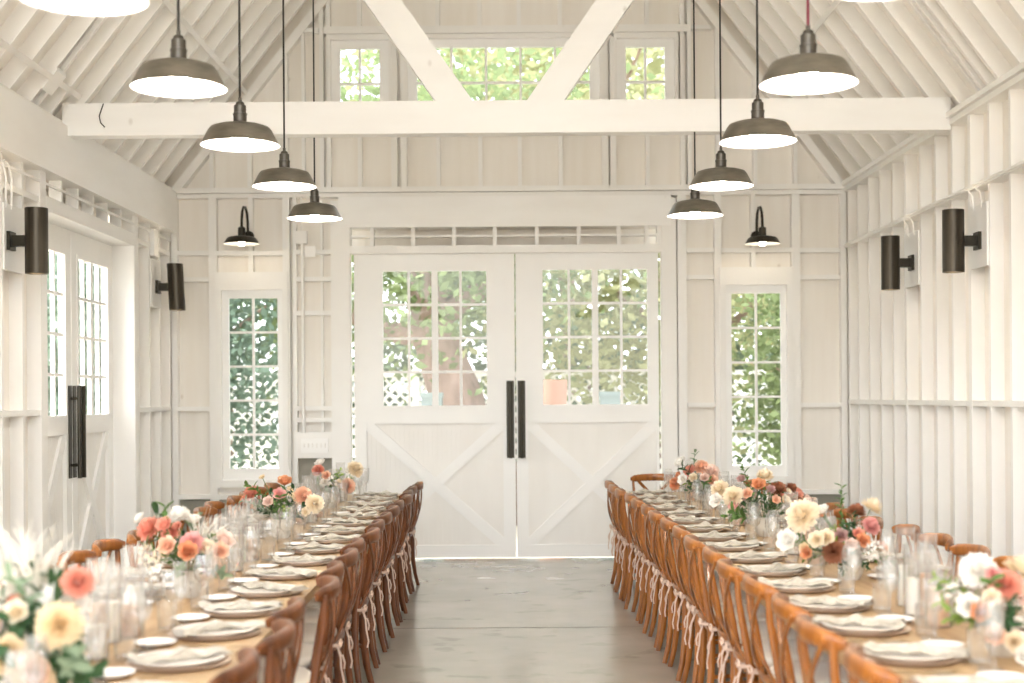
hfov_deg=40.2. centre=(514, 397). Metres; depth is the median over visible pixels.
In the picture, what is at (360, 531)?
charger plate
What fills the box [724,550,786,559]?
napkin
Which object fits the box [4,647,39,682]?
wine glass
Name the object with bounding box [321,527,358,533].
dinner plate
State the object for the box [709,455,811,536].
flower arrangement
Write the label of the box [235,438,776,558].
ground
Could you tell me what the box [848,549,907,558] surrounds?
napkin
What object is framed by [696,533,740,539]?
dinner plate
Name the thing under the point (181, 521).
dining chair
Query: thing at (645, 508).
dining chair
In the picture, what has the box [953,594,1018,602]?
napkin
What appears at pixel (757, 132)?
pendant lamp
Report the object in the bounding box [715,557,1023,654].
table
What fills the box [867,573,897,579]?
bread plate
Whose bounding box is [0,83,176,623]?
wall
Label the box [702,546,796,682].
dining chair
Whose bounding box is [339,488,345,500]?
pillar candle
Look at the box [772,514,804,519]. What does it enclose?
napkin
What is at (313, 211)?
pendant lamp
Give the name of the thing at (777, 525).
napkin
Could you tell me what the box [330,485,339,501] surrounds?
pillar candle
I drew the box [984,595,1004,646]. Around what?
champagne flute
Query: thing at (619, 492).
dining chair
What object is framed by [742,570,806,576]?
charger plate
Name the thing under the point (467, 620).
floor
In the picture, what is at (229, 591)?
charger plate
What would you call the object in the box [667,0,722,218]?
pendant lamp
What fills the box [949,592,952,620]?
pillar candle
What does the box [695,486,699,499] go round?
pillar candle
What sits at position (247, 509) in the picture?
hurricane
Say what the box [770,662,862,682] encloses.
seat cushion
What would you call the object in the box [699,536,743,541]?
charger plate
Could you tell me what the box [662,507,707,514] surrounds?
napkin
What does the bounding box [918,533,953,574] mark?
dining chair
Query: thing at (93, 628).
pillar candle
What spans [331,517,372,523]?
napkin
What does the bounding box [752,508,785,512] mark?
napkin
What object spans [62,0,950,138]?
ceiling beam
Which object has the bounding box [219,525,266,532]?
napkin
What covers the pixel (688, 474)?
flower arrangement
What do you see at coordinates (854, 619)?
napkin
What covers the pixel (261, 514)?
napkin
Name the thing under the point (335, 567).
dining chair
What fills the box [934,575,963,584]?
napkin
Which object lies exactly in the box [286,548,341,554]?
charger plate
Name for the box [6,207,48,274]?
wall sconce
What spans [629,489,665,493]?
napkin
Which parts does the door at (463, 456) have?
beadboard panel, handle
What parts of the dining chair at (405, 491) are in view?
leg, leg, rail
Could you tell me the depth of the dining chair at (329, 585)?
5.19 m
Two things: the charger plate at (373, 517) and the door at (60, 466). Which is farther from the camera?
the door at (60, 466)
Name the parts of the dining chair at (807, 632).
leg, rail, leg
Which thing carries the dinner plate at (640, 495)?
on the charger plate
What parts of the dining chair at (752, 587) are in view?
leg, rail, rail, leg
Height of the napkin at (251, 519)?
0.039 m
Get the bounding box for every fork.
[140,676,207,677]
[181,644,240,645]
[221,619,265,620]
[246,599,287,600]
[275,582,307,582]
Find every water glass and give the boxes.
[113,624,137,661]
[149,594,164,598]
[156,600,177,632]
[218,564,234,590]
[240,551,256,575]
[763,531,776,551]
[809,558,824,576]
[837,565,855,592]
[872,582,891,612]
[916,631,935,636]
[966,627,991,665]
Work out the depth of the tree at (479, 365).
23.44 m
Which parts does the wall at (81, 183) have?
door post, plate, door post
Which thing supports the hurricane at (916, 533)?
on the table at (864, 586)
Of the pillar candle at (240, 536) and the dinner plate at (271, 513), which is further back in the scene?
the dinner plate at (271, 513)
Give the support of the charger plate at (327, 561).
on the table at (165, 610)
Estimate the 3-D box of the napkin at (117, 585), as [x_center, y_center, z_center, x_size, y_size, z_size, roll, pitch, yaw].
[-1.627,0.774,5.758,0.317,0.039,0.152,0,0,-29]
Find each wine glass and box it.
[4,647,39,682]
[88,615,99,659]
[105,565,127,596]
[121,589,147,654]
[141,551,161,601]
[161,571,184,627]
[193,554,214,606]
[841,545,861,594]
[876,559,899,614]
[878,536,897,584]
[920,577,945,639]
[975,600,1004,670]
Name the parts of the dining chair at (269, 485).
rail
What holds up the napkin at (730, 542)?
on the dinner plate at (743, 547)
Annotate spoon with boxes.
[848,640,900,642]
[895,671,953,673]
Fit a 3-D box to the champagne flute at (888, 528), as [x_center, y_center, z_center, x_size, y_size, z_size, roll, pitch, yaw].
[1.600,0.676,6.026,0.068,0.225,0.067,0,0,0]
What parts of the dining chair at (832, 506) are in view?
leg, rail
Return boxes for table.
[32,561,326,648]
[43,646,254,682]
[155,519,373,560]
[244,494,398,518]
[626,492,779,515]
[658,516,891,562]
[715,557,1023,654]
[838,642,1023,682]
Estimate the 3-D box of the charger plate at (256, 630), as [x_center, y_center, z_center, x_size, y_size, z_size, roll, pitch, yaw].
[-1.023,0.801,4.767,0.312,0.013,0.312,0,0,0]
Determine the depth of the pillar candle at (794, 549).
7.05 m
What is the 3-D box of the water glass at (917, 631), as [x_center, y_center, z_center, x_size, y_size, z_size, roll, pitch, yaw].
[1.369,0.738,4.661,0.074,0.105,0.074,0,0,-41]
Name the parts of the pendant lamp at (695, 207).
cord, lamp shade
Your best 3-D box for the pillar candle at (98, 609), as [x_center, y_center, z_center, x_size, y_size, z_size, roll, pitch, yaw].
[-1.324,0.722,4.450,0.052,0.162,0.052,0,0,0]
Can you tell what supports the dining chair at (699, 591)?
on the floor
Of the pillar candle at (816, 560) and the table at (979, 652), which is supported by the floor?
the table at (979, 652)
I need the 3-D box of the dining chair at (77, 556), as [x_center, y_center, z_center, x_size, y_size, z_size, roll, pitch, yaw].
[-1.776,1.128,6.305,0.527,0.876,0.467,0,0,0]
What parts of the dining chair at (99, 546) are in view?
leg, rail, leg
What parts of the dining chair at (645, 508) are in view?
rail, leg, leg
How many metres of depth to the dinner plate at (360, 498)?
10.82 m
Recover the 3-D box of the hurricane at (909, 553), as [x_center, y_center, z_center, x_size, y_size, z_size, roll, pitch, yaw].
[1.500,0.684,5.190,0.084,0.210,0.083,0,0,0]
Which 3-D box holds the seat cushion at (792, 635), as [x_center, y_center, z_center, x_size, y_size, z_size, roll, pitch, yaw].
[1.159,1.048,6.288,0.404,0.051,0.417,0,0,1]
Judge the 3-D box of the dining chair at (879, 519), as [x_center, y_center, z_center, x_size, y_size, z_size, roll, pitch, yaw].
[1.793,1.103,7.836,0.527,0.876,0.467,0,0,1]
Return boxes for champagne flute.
[24,633,47,682]
[86,602,107,682]
[100,560,115,595]
[133,580,154,651]
[172,561,188,625]
[879,528,894,581]
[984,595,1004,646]
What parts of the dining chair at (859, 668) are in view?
leg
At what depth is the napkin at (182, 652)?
4.22 m
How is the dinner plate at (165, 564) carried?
on the charger plate at (202, 561)
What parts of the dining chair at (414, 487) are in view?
leg, leg, rail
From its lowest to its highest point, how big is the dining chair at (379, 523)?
0.876 m
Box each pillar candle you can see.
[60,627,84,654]
[85,621,105,658]
[90,600,106,650]
[99,599,118,641]
[120,602,139,636]
[126,583,141,629]
[212,552,227,573]
[227,535,237,562]
[228,547,241,570]
[235,533,245,561]
[245,526,254,538]
[246,536,257,559]
[295,503,305,523]
[306,512,314,521]
[316,509,322,516]
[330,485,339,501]
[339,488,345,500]
[686,484,694,500]
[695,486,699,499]
[721,499,731,518]
[733,503,743,524]
[788,527,801,553]
[805,527,815,558]
[809,545,824,563]
[898,563,912,605]
[906,577,919,614]
[919,570,933,615]
[927,586,948,626]
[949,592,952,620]
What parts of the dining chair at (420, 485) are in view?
leg, leg, rail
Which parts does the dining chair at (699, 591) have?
rail, leg, rail, leg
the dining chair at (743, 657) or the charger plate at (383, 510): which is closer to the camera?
the dining chair at (743, 657)
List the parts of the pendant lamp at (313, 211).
cord, lamp shade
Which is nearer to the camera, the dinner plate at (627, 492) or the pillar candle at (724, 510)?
the pillar candle at (724, 510)
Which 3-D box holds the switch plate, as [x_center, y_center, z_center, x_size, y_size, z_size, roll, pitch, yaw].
[-1.911,0.454,13.358,0.260,0.140,0.020,0,0,0]
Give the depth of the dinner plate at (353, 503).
10.32 m
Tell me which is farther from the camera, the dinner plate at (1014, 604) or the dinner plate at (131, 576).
the dinner plate at (131, 576)
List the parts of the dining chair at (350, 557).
leg, rail, leg, rail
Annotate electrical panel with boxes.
[297,432,331,457]
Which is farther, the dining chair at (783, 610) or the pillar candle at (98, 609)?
the dining chair at (783, 610)
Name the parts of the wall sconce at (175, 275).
plate, arm, lamp shade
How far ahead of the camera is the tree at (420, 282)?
17.75 m
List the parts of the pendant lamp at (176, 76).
lamp shade, cord, bulb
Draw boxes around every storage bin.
[420,393,443,405]
[599,391,619,403]
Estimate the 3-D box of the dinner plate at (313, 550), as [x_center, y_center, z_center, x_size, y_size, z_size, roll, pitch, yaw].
[-1.043,0.793,7.341,0.280,0.020,0.280,0,0,0]
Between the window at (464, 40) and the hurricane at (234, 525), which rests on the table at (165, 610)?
the hurricane at (234, 525)
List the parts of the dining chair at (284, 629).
leg, rail, leg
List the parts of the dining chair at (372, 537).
leg, leg, rail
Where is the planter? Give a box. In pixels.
[543,380,566,404]
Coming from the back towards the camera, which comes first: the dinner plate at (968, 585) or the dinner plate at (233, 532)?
the dinner plate at (233, 532)
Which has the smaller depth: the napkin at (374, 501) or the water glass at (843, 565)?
the water glass at (843, 565)
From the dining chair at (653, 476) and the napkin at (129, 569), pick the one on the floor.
the dining chair at (653, 476)
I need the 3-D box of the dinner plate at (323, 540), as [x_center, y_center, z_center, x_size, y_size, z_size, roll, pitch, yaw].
[-1.047,0.793,7.856,0.280,0.020,0.280,0,0,0]
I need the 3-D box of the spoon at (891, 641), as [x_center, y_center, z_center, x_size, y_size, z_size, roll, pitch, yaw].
[1.152,0.788,4.533,0.196,0.005,0.037,0,0,0]
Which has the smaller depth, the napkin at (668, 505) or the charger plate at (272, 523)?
the charger plate at (272, 523)
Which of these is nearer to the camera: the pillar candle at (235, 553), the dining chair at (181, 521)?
the pillar candle at (235, 553)
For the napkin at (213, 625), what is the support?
on the dinner plate at (228, 632)
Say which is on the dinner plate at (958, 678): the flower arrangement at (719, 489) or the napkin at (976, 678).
the napkin at (976, 678)
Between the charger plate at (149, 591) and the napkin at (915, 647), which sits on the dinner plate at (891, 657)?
the napkin at (915, 647)
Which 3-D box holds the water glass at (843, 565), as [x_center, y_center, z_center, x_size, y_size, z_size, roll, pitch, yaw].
[1.349,0.738,5.694,0.074,0.105,0.074,0,0,-6]
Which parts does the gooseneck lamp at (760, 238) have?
lamp shade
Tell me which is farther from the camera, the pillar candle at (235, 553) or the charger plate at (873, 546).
the charger plate at (873, 546)
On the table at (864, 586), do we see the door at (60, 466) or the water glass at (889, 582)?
the water glass at (889, 582)
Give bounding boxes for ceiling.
[0,0,1023,221]
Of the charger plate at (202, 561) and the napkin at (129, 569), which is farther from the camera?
the charger plate at (202, 561)
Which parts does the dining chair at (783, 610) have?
leg, rail, leg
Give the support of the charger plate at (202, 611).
on the table at (165, 610)
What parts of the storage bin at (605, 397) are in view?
lid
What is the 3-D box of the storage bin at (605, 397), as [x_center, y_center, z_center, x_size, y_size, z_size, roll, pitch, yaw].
[1.159,0.792,17.000,0.260,1.740,0.260,0,0,0]
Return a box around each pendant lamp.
[20,0,148,15]
[129,0,226,98]
[200,0,279,152]
[252,0,316,191]
[287,0,341,221]
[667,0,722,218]
[689,0,753,190]
[719,0,796,148]
[759,0,858,94]
[846,0,888,1]
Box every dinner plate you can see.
[92,584,151,596]
[118,569,175,579]
[123,681,171,682]
[133,648,225,669]
[156,558,197,565]
[173,621,255,638]
[203,601,277,615]
[215,528,255,533]
[230,584,294,595]
[236,520,271,525]
[254,513,282,518]
[255,568,315,578]
[272,556,328,564]
[293,545,342,552]
[303,535,351,541]
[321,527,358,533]
[326,521,364,525]
[339,513,377,517]
[349,507,384,511]
[353,503,389,505]
[360,498,392,500]
[367,493,400,495]
[627,492,660,494]
[638,495,669,498]
[643,500,673,503]
[653,505,687,509]
[661,512,697,515]
[673,517,706,522]
[687,524,722,530]
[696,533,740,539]
[714,542,758,549]
[727,553,778,561]
[740,565,802,574]
[771,579,830,590]
[790,597,860,610]
[821,617,905,633]
[862,553,896,560]
[863,643,953,663]
[875,564,938,574]
[924,675,1005,682]
[934,579,978,590]
[953,595,1019,609]
[1014,616,1023,630]
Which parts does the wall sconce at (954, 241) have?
lamp shade, arm, plate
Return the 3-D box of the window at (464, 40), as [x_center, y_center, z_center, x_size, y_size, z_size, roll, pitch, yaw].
[-0.107,-3.009,13.447,1.898,0.952,0.145,0,0,0]
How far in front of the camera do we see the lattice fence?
21.20 m
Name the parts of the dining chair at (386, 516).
leg, leg, rail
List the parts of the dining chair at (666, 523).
rail, leg, rail, leg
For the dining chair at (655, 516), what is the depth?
8.25 m
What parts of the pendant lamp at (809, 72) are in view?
cord, lamp shade, bulb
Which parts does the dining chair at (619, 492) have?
rail, leg, leg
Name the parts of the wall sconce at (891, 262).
lamp shade, arm, plate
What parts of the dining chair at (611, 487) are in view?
rail, leg, leg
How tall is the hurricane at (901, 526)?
0.300 m
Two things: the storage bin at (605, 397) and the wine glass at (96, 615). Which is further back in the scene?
the storage bin at (605, 397)
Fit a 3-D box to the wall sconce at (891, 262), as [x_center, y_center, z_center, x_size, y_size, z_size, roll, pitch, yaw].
[3.044,-1.076,11.160,0.248,0.426,0.146,0,0,0]
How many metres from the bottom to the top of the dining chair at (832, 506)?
0.876 m
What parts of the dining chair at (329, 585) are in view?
leg, leg, rail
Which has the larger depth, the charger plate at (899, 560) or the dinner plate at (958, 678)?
the charger plate at (899, 560)
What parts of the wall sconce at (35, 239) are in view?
plate, arm, lamp shade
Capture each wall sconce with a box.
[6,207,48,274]
[155,263,185,310]
[881,235,913,289]
[942,209,981,272]
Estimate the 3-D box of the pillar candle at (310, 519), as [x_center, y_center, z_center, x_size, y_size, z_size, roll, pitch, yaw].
[-1.329,0.747,9.090,0.064,0.112,0.064,0,0,0]
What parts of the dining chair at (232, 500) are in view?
leg, rail, leg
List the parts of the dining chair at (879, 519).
rail, leg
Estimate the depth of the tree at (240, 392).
17.31 m
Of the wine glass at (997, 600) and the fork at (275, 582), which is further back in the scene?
the fork at (275, 582)
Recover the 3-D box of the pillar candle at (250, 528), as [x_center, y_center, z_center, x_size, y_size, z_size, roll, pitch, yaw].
[-1.345,0.722,7.100,0.052,0.162,0.052,0,0,0]
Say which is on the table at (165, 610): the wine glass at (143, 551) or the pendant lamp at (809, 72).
the wine glass at (143, 551)
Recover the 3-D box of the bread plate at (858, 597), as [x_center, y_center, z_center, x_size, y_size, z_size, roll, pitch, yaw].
[1.329,0.783,5.455,0.140,0.015,0.140,0,0,0]
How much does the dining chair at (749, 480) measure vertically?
0.876 m
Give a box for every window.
[215,272,288,487]
[327,34,391,100]
[404,33,602,100]
[613,32,677,98]
[719,267,793,483]
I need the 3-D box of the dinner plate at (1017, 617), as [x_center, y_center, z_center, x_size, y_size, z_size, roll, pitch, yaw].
[1.791,0.773,4.768,0.280,0.020,0.280,0,0,0]
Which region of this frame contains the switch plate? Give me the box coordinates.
[301,438,328,452]
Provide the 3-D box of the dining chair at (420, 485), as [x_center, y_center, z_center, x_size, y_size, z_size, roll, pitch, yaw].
[-1.007,1.123,11.434,0.526,0.876,0.452,0,0,1]
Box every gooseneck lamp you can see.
[224,206,258,245]
[745,206,780,245]
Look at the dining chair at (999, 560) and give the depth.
5.96 m
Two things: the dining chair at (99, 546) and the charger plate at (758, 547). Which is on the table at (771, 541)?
the charger plate at (758, 547)
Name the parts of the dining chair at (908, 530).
leg, rail, leg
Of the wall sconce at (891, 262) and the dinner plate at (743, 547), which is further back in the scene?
the wall sconce at (891, 262)
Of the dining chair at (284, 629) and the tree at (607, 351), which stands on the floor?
the dining chair at (284, 629)
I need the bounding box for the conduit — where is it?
[295,196,307,432]
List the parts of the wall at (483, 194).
panel, panel, panel, door post, header rail, plate, plate, door post, panel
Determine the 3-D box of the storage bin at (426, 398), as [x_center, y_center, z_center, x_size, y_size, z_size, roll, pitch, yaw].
[-0.978,0.807,16.600,0.260,1.740,0.260,0,0,0]
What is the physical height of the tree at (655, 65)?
13.092 m
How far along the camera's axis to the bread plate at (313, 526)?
8.73 m
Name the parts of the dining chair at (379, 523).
leg, leg, rail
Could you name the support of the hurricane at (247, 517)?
on the table at (270, 544)
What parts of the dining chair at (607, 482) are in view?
rail, leg, leg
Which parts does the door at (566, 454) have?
handle, beadboard panel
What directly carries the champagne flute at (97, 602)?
on the table at (211, 672)
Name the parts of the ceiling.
gusset plate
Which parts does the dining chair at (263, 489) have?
rail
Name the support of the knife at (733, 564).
on the table at (864, 586)
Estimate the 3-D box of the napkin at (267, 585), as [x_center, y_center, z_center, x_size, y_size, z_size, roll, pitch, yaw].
[-1.000,0.773,5.807,0.316,0.033,0.135,0,0,34]
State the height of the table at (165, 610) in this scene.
0.750 m
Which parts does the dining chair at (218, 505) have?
rail, leg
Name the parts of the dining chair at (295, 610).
rail, leg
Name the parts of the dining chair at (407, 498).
leg, leg, rail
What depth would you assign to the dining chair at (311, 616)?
6.75 m
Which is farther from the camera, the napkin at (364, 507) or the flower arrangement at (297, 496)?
the napkin at (364, 507)
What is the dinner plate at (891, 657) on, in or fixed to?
on the charger plate at (867, 656)
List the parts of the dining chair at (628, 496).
rail, leg, leg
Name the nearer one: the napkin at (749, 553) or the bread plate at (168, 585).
the bread plate at (168, 585)
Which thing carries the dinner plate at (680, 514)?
on the charger plate
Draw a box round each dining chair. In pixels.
[56,550,96,570]
[91,539,125,585]
[126,529,154,567]
[151,523,170,557]
[175,517,189,543]
[193,507,217,535]
[204,501,224,533]
[208,646,259,682]
[227,495,244,521]
[239,491,255,513]
[253,486,267,510]
[256,618,295,682]
[258,575,339,682]
[260,560,343,682]
[264,482,280,502]
[266,596,305,682]
[298,548,358,682]
[304,537,364,682]
[306,527,380,682]
[342,512,391,664]
[342,519,384,682]
[358,505,399,648]
[359,500,403,635]
[367,494,411,622]
[397,490,412,610]
[403,485,416,600]
[407,481,423,591]
[604,480,658,589]
[608,484,659,599]
[615,488,672,608]
[625,493,684,620]
[630,473,677,560]
[631,498,696,633]
[641,504,717,647]
[649,510,718,663]
[660,517,757,680]
[672,525,755,682]
[684,535,774,682]
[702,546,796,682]
[716,558,828,682]
[742,573,862,682]
[743,479,757,497]
[760,483,773,501]
[770,488,787,508]
[771,593,812,682]
[787,492,804,502]
[795,614,847,682]
[798,497,816,502]
[825,502,843,527]
[831,508,858,532]
[844,643,902,682]
[857,516,883,545]
[892,524,920,561]
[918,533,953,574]
[949,544,990,588]
[992,556,1016,571]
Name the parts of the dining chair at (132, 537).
leg, rail, leg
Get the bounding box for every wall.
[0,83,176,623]
[165,0,849,542]
[841,61,1023,586]
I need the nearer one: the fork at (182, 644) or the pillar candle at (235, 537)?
the fork at (182, 644)
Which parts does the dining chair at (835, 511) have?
leg, rail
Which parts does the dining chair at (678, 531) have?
rail, leg, rail, leg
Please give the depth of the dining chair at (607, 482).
11.53 m
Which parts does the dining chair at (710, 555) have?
rail, leg, rail, leg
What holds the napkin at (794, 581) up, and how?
on the dinner plate at (776, 586)
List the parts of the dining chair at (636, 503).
rail, leg, leg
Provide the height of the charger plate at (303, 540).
0.013 m
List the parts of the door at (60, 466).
beadboard panel, handle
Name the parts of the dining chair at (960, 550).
leg, rail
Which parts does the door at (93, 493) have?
handle, beadboard panel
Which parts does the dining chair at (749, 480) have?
rail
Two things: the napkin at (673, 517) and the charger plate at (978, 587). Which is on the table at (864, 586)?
the charger plate at (978, 587)
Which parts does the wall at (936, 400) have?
plate, plate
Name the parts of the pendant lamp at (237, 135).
cord, lamp shade, bulb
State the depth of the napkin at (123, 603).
5.28 m
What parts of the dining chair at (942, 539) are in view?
leg, rail, leg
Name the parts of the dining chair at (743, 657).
rail, leg, rail, leg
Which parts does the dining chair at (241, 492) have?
leg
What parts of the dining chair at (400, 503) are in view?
leg, leg, rail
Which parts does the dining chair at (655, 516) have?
rail, leg, rail, leg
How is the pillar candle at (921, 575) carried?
in the hurricane at (916, 533)
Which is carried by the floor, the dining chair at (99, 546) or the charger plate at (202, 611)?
the dining chair at (99, 546)
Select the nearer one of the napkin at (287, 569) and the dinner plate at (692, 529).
the napkin at (287, 569)
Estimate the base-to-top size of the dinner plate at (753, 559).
0.020 m
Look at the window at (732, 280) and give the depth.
13.41 m
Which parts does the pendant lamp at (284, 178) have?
cord, lamp shade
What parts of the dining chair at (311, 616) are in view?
leg, leg, rail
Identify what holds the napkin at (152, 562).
on the dinner plate at (165, 564)
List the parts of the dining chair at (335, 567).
leg, leg, rail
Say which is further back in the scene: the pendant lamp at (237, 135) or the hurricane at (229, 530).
the pendant lamp at (237, 135)
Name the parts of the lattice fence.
post, rail, post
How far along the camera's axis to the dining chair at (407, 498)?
9.86 m
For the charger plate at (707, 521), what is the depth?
8.74 m
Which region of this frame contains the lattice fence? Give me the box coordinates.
[230,367,780,493]
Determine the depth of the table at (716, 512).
10.40 m
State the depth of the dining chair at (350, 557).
6.26 m
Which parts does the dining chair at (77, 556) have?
leg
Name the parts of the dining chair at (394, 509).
leg, leg, rail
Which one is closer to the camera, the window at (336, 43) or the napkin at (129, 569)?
the napkin at (129, 569)
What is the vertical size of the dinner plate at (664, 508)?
0.020 m
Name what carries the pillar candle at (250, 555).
in the hurricane at (247, 517)
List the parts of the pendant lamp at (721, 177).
cord, lamp shade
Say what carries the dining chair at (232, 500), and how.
on the floor
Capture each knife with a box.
[733,564,771,564]
[846,639,904,640]
[892,670,957,671]
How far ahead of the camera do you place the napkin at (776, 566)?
6.28 m
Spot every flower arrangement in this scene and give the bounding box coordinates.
[0,519,108,682]
[132,501,235,597]
[238,474,324,538]
[311,458,363,507]
[669,449,720,508]
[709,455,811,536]
[775,483,896,579]
[928,552,1023,665]
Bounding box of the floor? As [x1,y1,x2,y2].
[332,557,758,682]
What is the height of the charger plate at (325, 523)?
0.013 m
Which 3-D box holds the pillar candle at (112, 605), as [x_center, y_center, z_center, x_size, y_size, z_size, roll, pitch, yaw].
[-1.349,0.732,4.635,0.072,0.142,0.072,0,0,0]
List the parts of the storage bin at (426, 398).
lid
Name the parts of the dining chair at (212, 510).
rail, leg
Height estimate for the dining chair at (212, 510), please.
0.876 m
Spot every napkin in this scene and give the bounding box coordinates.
[87,598,125,610]
[89,580,160,594]
[119,566,171,575]
[122,646,232,663]
[129,679,183,682]
[144,556,211,564]
[172,619,266,636]
[198,598,282,609]
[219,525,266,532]
[227,517,273,524]
[238,580,309,591]
[241,511,287,517]
[245,566,317,576]
[272,553,337,561]
[286,541,344,550]
[305,533,360,540]
[312,525,365,531]
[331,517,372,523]
[332,510,378,516]
[341,505,385,509]
[351,499,393,503]
[356,495,396,498]
[363,490,397,495]
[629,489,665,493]
[634,493,667,496]
[642,498,682,502]
[650,503,689,507]
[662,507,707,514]
[668,515,715,520]
[680,521,732,528]
[693,530,739,536]
[703,540,760,546]
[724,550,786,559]
[738,562,810,570]
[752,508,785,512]
[758,576,834,585]
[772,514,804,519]
[774,523,827,527]
[789,594,873,606]
[812,613,905,626]
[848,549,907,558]
[863,640,971,657]
[880,560,952,571]
[910,674,1023,682]
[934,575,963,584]
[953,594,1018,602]
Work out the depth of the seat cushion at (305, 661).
5.66 m
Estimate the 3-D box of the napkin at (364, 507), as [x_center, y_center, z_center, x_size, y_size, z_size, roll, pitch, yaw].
[-1.069,0.773,9.923,0.319,0.034,0.140,0,0,-24]
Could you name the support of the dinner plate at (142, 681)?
on the charger plate
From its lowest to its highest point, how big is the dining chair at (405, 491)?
0.876 m
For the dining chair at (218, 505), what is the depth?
9.51 m
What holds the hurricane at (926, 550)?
on the table at (864, 586)
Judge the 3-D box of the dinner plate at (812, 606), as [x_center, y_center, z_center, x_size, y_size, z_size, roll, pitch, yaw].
[1.177,0.777,5.269,0.280,0.020,0.280,0,0,0]
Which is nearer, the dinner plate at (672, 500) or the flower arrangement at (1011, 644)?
the flower arrangement at (1011, 644)
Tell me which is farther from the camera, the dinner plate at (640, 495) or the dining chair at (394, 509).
the dinner plate at (640, 495)
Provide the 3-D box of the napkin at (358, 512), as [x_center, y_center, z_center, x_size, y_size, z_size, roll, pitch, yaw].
[-1.061,0.771,9.412,0.319,0.038,0.133,0,0,-36]
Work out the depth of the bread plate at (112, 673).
4.08 m
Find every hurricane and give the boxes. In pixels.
[86,557,109,652]
[87,611,88,660]
[89,589,108,661]
[93,562,121,644]
[117,573,142,638]
[123,544,144,631]
[209,530,229,574]
[225,525,243,571]
[229,509,247,562]
[242,517,259,560]
[895,526,914,607]
[903,543,924,616]
[908,553,930,576]
[916,533,936,616]
[924,550,952,628]
[930,561,955,623]
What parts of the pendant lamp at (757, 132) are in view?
cord, lamp shade, bulb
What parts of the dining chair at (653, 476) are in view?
leg, rail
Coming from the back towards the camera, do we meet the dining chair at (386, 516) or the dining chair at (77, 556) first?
the dining chair at (386, 516)
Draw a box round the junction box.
[305,246,315,256]
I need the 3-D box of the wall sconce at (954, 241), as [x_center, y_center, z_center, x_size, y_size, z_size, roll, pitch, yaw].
[3.044,-1.071,9.560,0.248,0.426,0.146,0,0,0]
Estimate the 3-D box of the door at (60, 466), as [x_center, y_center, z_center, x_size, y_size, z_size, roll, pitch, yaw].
[-3.442,0.124,10.375,0.141,2.860,1.118,0,0,0]
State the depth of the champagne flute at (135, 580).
4.49 m
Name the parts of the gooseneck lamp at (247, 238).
lamp shade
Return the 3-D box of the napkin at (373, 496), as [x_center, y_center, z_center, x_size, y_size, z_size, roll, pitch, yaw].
[-1.080,0.773,10.958,0.316,0.034,0.135,0,0,11]
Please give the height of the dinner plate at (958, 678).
0.020 m
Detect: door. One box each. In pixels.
[47,223,81,568]
[70,231,113,585]
[354,253,515,557]
[515,252,659,556]
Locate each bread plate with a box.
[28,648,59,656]
[95,667,135,679]
[120,600,153,606]
[133,637,176,647]
[156,582,173,588]
[171,613,209,621]
[197,568,207,572]
[201,594,236,601]
[227,578,259,583]
[249,564,278,568]
[255,535,265,539]
[267,552,294,556]
[283,542,308,545]
[297,533,320,536]
[309,525,331,527]
[728,532,749,536]
[784,564,812,569]
[808,578,840,583]
[838,595,874,599]
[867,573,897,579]
[874,615,914,623]
[919,640,964,647]
[975,671,1023,679]
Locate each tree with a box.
[47,252,278,468]
[47,252,780,491]
[229,48,664,525]
[341,48,663,402]
[447,48,779,454]
[732,293,780,465]
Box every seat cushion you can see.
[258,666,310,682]
[260,643,313,667]
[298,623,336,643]
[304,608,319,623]
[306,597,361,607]
[712,604,774,621]
[737,621,796,643]
[742,640,828,666]
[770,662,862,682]
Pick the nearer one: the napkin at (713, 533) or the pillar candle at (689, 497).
the napkin at (713, 533)
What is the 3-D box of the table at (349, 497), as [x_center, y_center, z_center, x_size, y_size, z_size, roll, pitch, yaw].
[-1.367,1.185,10.590,0.958,0.750,2.414,0,0,0]
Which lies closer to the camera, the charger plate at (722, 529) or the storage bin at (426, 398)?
the charger plate at (722, 529)
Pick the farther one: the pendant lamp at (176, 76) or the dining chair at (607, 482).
the dining chair at (607, 482)
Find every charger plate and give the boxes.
[89,590,157,598]
[115,575,175,581]
[125,655,230,671]
[147,561,208,567]
[168,627,260,640]
[199,607,283,617]
[226,590,301,597]
[229,523,272,527]
[250,572,319,580]
[269,560,332,566]
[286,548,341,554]
[300,539,351,543]
[313,530,363,534]
[324,523,369,526]
[334,515,378,519]
[343,509,385,512]
[677,521,713,524]
[687,528,727,531]
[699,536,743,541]
[717,546,761,551]
[731,557,782,562]
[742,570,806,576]
[778,586,835,592]
[789,602,869,612]
[817,623,910,635]
[847,546,878,550]
[864,652,962,665]
[868,558,907,562]
[871,568,942,576]
[957,585,981,592]

